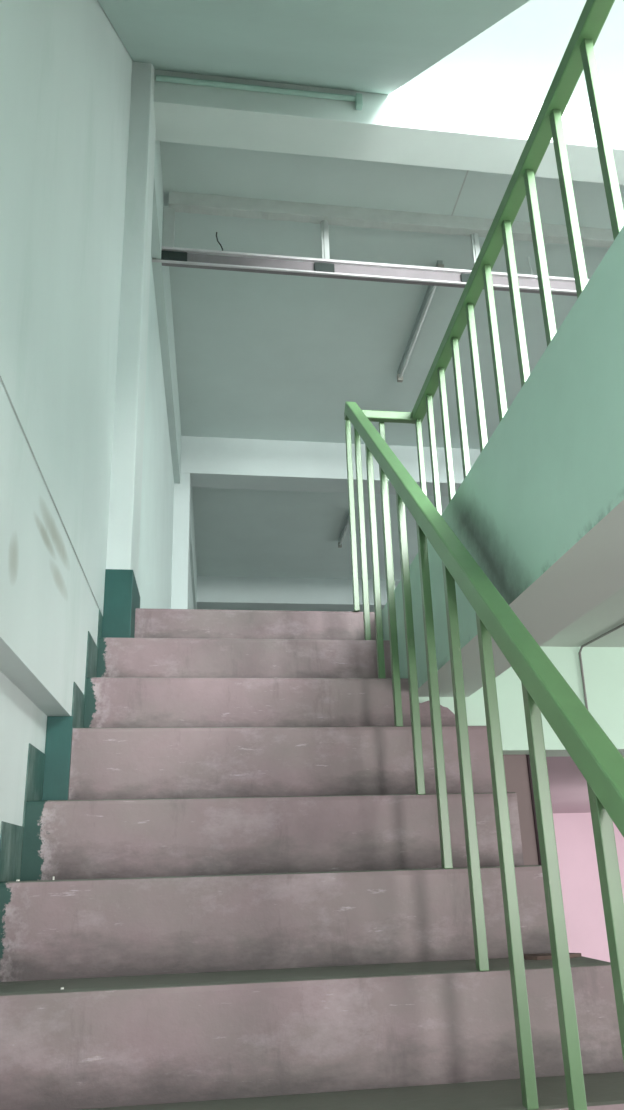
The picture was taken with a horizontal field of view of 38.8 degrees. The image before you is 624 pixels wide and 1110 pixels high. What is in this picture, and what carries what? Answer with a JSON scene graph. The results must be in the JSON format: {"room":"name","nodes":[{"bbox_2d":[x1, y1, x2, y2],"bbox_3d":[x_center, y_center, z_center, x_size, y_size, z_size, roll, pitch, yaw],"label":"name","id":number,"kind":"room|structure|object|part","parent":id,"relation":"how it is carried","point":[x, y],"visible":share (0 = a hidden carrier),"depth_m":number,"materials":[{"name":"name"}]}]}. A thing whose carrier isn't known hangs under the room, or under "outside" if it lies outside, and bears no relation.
{"room":"stairwell","nodes":[
{"label":"stairwell","id":0,"kind":"room"},
{"bbox_2d":[0,0,173,831],"bbox_3d":[-0.780,-0.497,2.743,0.270,6.360,9.414,0,-20,-6],"label":"wall","id":1,"kind":"structure","parent":0,"point":[66,71],"depth_m":2.14,"materials":[{"name":"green paint"}]},
{"bbox_2d":[0,610,101,881],"bbox_3d":[-0.641,0.602,2.092,0.063,1.425,1.361,0,-20,-6],"label":"baseboard","id":2,"kind":"structure","parent":1,"relation":"attached to","point":[11,835],"depth_m":2.13,"materials":[{"name":"green paint"}]},
{"bbox_2d":[42,716,72,800],"bbox_3d":[-0.661,0.535,2.300,0.066,0.230,0.011,1,-20,-9],"label":"trim","id":3,"kind":"structure","parent":1,"relation":"attached to","point":[58,744],"depth_m":2.30,"materials":[{"name":"green paint"}]},
{"bbox_2d":[101,569,139,637],"bbox_3d":[-0.674,0.224,3.132,0.099,0.257,0.325,0,-20,-6],"label":"baseboard","id":4,"kind":"object","parent":1,"relation":"attached to","point":[121,592],"visible":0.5,"depth_m":2.99,"materials":[{"name":"green paint"}]},
{"bbox_2d":[106,62,155,586],"bbox_3d":[-0.715,-0.940,3.554,0.087,2.820,0.299,0,-20,-6],"label":"pillar","id":5,"kind":"structure","parent":1,"relation":"attached to","point":[123,542],"depth_m":3.40,"materials":[{"name":"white paint"}]},
{"bbox_2d":[151,141,180,483],"bbox_3d":[-0.943,-1.396,5.752,0.060,0.460,3.493,0,-20,-6],"label":"trim","id":6,"kind":"structure","parent":1,"relation":"attached to","point":[161,275],"depth_m":5.33,"materials":[{"name":"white paint"}]},
{"bbox_2d":[171,473,190,608],"bbox_3d":[-1.062,0.427,7.089,0.138,2.254,0.296,0,-20,-6],"label":"column","id":7,"kind":"structure","parent":1,"relation":"attached to","point":[182,491],"depth_m":7.13,"materials":[{"name":"paint"}]},
{"bbox_2d":[156,75,362,109],"bbox_3d":[-0.233,-2.110,4.028,0.942,0.070,0.034,1,-20,-9],"label":"lamp","id":8,"kind":"object","parent":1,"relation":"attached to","point":[357,99],"visible":1,"depth_m":4.03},
{"bbox_2d":[181,436,479,496],"bbox_3d":[1.116,-0.761,7.882,4.720,0.390,0.290,1,-20,-9],"label":"beam","id":9,"kind":"structure","parent":1,"relation":"attached to","point":[211,462],"depth_m":7.55,"materials":[{"name":"paint"}]},
{"bbox_2d":[154,70,623,184],"bbox_3d":[1.495,-2.157,4.471,4.717,0.500,0.225,1,-20,-9],"label":"beam","id":10,"kind":"structure","parent":1,"relation":"attached to","point":[407,125],"depth_m":4.17,"materials":[{"name":"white paint"}]},
{"bbox_2d":[189,565,193,608],"bbox_3d":[-1.611,1.510,10.696,0.358,2.694,7.018,0,-20,-6],"label":"wall","id":11,"kind":"structure","parent":0,"point":[191,606],"depth_m":9.10,"materials":[{"name":"paint"}]},
{"bbox_2d":[190,487,196,608],"bbox_3d":[-1.266,-0.097,9.237,0.065,0.520,3.413,0,-20,-6],"label":"trim","id":12,"kind":"structure","parent":11,"relation":"attached to","point":[192,531],"depth_m":9.15,"materials":[{"name":"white paint"}]},
{"bbox_2d":[197,576,399,609],"bbox_3d":[0.735,0.488,11.322,4.718,0.385,0.250,1,-20,-9],"label":"beam","id":13,"kind":"structure","parent":11,"relation":"attached to","point":[212,591],"depth_m":11.03,"materials":[{"name":"paint"}]},
{"bbox_2d":[160,0,623,611],"bbox_3d":[1.088,-1.310,7.155,4.920,0.250,16.572,0,-20,-6],"label":"ceiling","id":14,"kind":"structure","parent":0,"point":[264,356],"depth_m":5.83,"materials":[{"name":"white paint"}]},
{"bbox_2d":[338,513,348,547],"bbox_3d":[0.357,-0.275,9.468,0.040,0.085,0.914,0,-20,-6],"label":"lamp","id":15,"kind":"object","parent":14,"relation":"attached to","point":[345,527],"visible":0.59,"depth_m":9.53,"materials":[{"name":"plastic"}]},
{"bbox_2d":[152,191,613,295],"bbox_3d":[0.906,-1.706,5.008,3.557,0.447,0.070,1,-20,-9],"label":"light fixture","id":16,"kind":"object","parent":14,"relation":"attached to","point":[193,203],"visible":0.68,"depth_m":4.88,"materials":[{"name":"paint"}]},
{"bbox_3d":[-0.776,-1.749,4.757,0.072,0.280,0.033,0,-20,-6],"label":"post","id":17,"kind":"part","parent":16,"relation":"part of","materials":[{"name":"metal"}]},
{"bbox_3d":[0.072,-1.728,4.889,0.040,0.280,0.031,0,-20,-6],"label":"post","id":18,"kind":"part","parent":16,"relation":"part of","materials":[{"name":"metal"}]},
{"bbox_3d":[0.910,-1.532,4.961,3.555,0.066,0.040,1,-20,-9],"label":"rail","id":19,"kind":"part","parent":16,"relation":"part of","materials":[{"name":"metal"}]},
{"bbox_3d":[0.940,-1.877,5.070,3.477,0.087,0.060,1,-20,-9],"label":"rail","id":20,"kind":"part","parent":16,"relation":"part of","materials":[{"name":"paint"}]},
{"bbox_3d":[0.933,-1.706,5.023,0.040,0.280,0.031,0,-20,-6],"label":"post","id":21,"kind":"part","parent":16,"relation":"part of","materials":[{"name":"metal"}]},
{"bbox_2d":[397,260,443,381],"bbox_3d":[0.718,-1.541,5.987,0.040,0.085,1.294,0,-20,-6],"label":"lamp","id":22,"kind":"object","parent":14,"relation":"attached to","point":[430,291],"visible":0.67,"depth_m":5.98,"materials":[{"name":"plastic"}]},
{"bbox_2d":[451,170,468,215],"bbox_3d":[0.824,-2.030,4.779,0.008,0.012,0.610,0,-20,-6],"label":"trim","id":23,"kind":"structure","parent":14,"relation":"attached to","point":[467,170],"depth_m":4.86,"materials":[{"name":"metal"}]},
{"bbox_2d":[382,226,623,696],"bbox_3d":[0.615,-0.455,0.887,0.193,0.391,5.560,0,-20,-6],"label":"staircase side","id":24,"kind":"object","parent":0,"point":[539,510],"depth_m":1.68,"materials":[{"name":"green paint"}]},
{"bbox_2d":[419,647,623,756],"bbox_3d":[2.121,0.420,3.190,3.705,0.553,0.176,1,-20,-9],"label":"wall","id":25,"kind":"structure","parent":0,"point":[603,667],"depth_m":2.87,"materials":[{"name":"green paint"}]},
{"bbox_2d":[503,754,538,864],"bbox_3d":[0.653,1.652,2.554,0.152,2.107,0.078,0,-20,-6],"label":"trim","id":26,"kind":"structure","parent":25,"relation":"attached to","point":[515,765],"depth_m":2.84,"materials":[{"name":"paint"}]},
{"bbox_2d":[526,755,540,864],"bbox_3d":[0.743,1.641,2.536,0.026,2.100,0.016,0,-20,-6],"label":"pipe","id":27,"kind":"object","parent":25,"relation":"attached to","point":[527,756],"visible":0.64,"depth_m":2.83,"materials":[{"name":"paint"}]},
{"bbox_2d":[540,587,623,646],"bbox_3d":[2.476,-0.503,0.858,3.500,0.018,5.069,0,-20,-6],"label":"ceiling","id":28,"kind":"structure","parent":0,"point":[609,614],"depth_m":2.71,"materials":[{"name":"paint"}]},
{"bbox_2d":[579,623,623,709],"bbox_3d":[1.015,1.215,1.872,0.033,2.435,1.392,1,-20,-8],"label":"cable","id":29,"kind":"object","parent":28,"relation":"attached to","point":[621,625],"visible":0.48,"depth_m":2.87,"materials":[{"name":"plastic"}]},
{"bbox_2d":[546,756,623,812],"bbox_3d":[1.903,1.316,5.143,3.692,0.100,4.315,0,-20,-6],"label":"ceiling","id":30,"kind":"structure","parent":0,"point":[568,786],"depth_m":4.77,"materials":[{"name":"paint"}]},
{"bbox_2d":[553,813,623,961],"bbox_3d":[1.772,2.309,4.850,4.000,2.360,4.460,0,-20,-6],"label":"wall","id":31,"kind":"structure","parent":0,"point":[574,835],"depth_m":6.95,"materials":[{"name":"paint"}]},
{"bbox_3d":[1.471,2.937,2.935,5.000,0.100,11.650,0,-20,-6],"label":"floor","id":32,"kind":"structure","parent":0,"visible":0},
{"bbox_2d":[0,608,623,1109],"bbox_3d":[0.005,0.986,1.477,1.221,2.666,3.327,0,-20,-6],"label":"staircase","id":33,"kind":"structure","parent":32,"relation":"on","point":[250,903],"depth_m":1.88,"materials":[{"name":"paint"}]},
{"bbox_2d":[344,0,623,1109],"bbox_3d":[0.469,0.358,1.748,0.326,2.988,2.833,0,-20,-6],"label":"stair railing","id":34,"kind":"object","parent":33,"relation":"on","point":[545,690],"visible":0.86,"depth_m":1.92,"materials":[{"name":"green metal"}]},
{"bbox_3d":[0.276,-0.554,3.535,0.296,0.036,0.034,1,-20,-9],"label":"cross rail","id":35,"kind":"part","parent":34,"relation":"part of","materials":[{"name":"green metal"}]},
{"bbox_3d":[0.322,0.045,1.810,0.043,2.331,2.722,0,-20,-6],"label":"handrail","id":36,"kind":"part","parent":34,"relation":"part of","materials":[{"name":"green metal"}]},
{"bbox_3d":[0.566,-1.028,2.258,0.044,0.042,2.825,0,-20,-6],"label":"handrail","id":37,"kind":"part","parent":34,"relation":"part of","materials":[{"name":"green metal"}]},
{"bbox_2d":[523,953,581,959],"bbox_3d":[0.509,0.849,1.873,0.129,0.007,0.064,0,-20,-6],"label":"fragment","id":38,"kind":"object","parent":33,"relation":"on","point":[545,956],"visible":0.79,"depth_m":1.86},
{"bbox_3d":[1.172,1.381,6.183,4.920,0.286,16.575,0,-20,-6],"label":"floor","id":39,"kind":"structure","parent":0,"visible":0},
{"bbox_2d":[98,0,529,94],"bbox_3d":[-0.029,-1.561,2.320,1.162,2.707,2.957,0,-20,-6],"label":"ceiling","id":40,"kind":"structure","parent":39,"relation":"on","point":[370,46],"depth_m":2.97,"materials":[{"name":"paint"}]}
]}

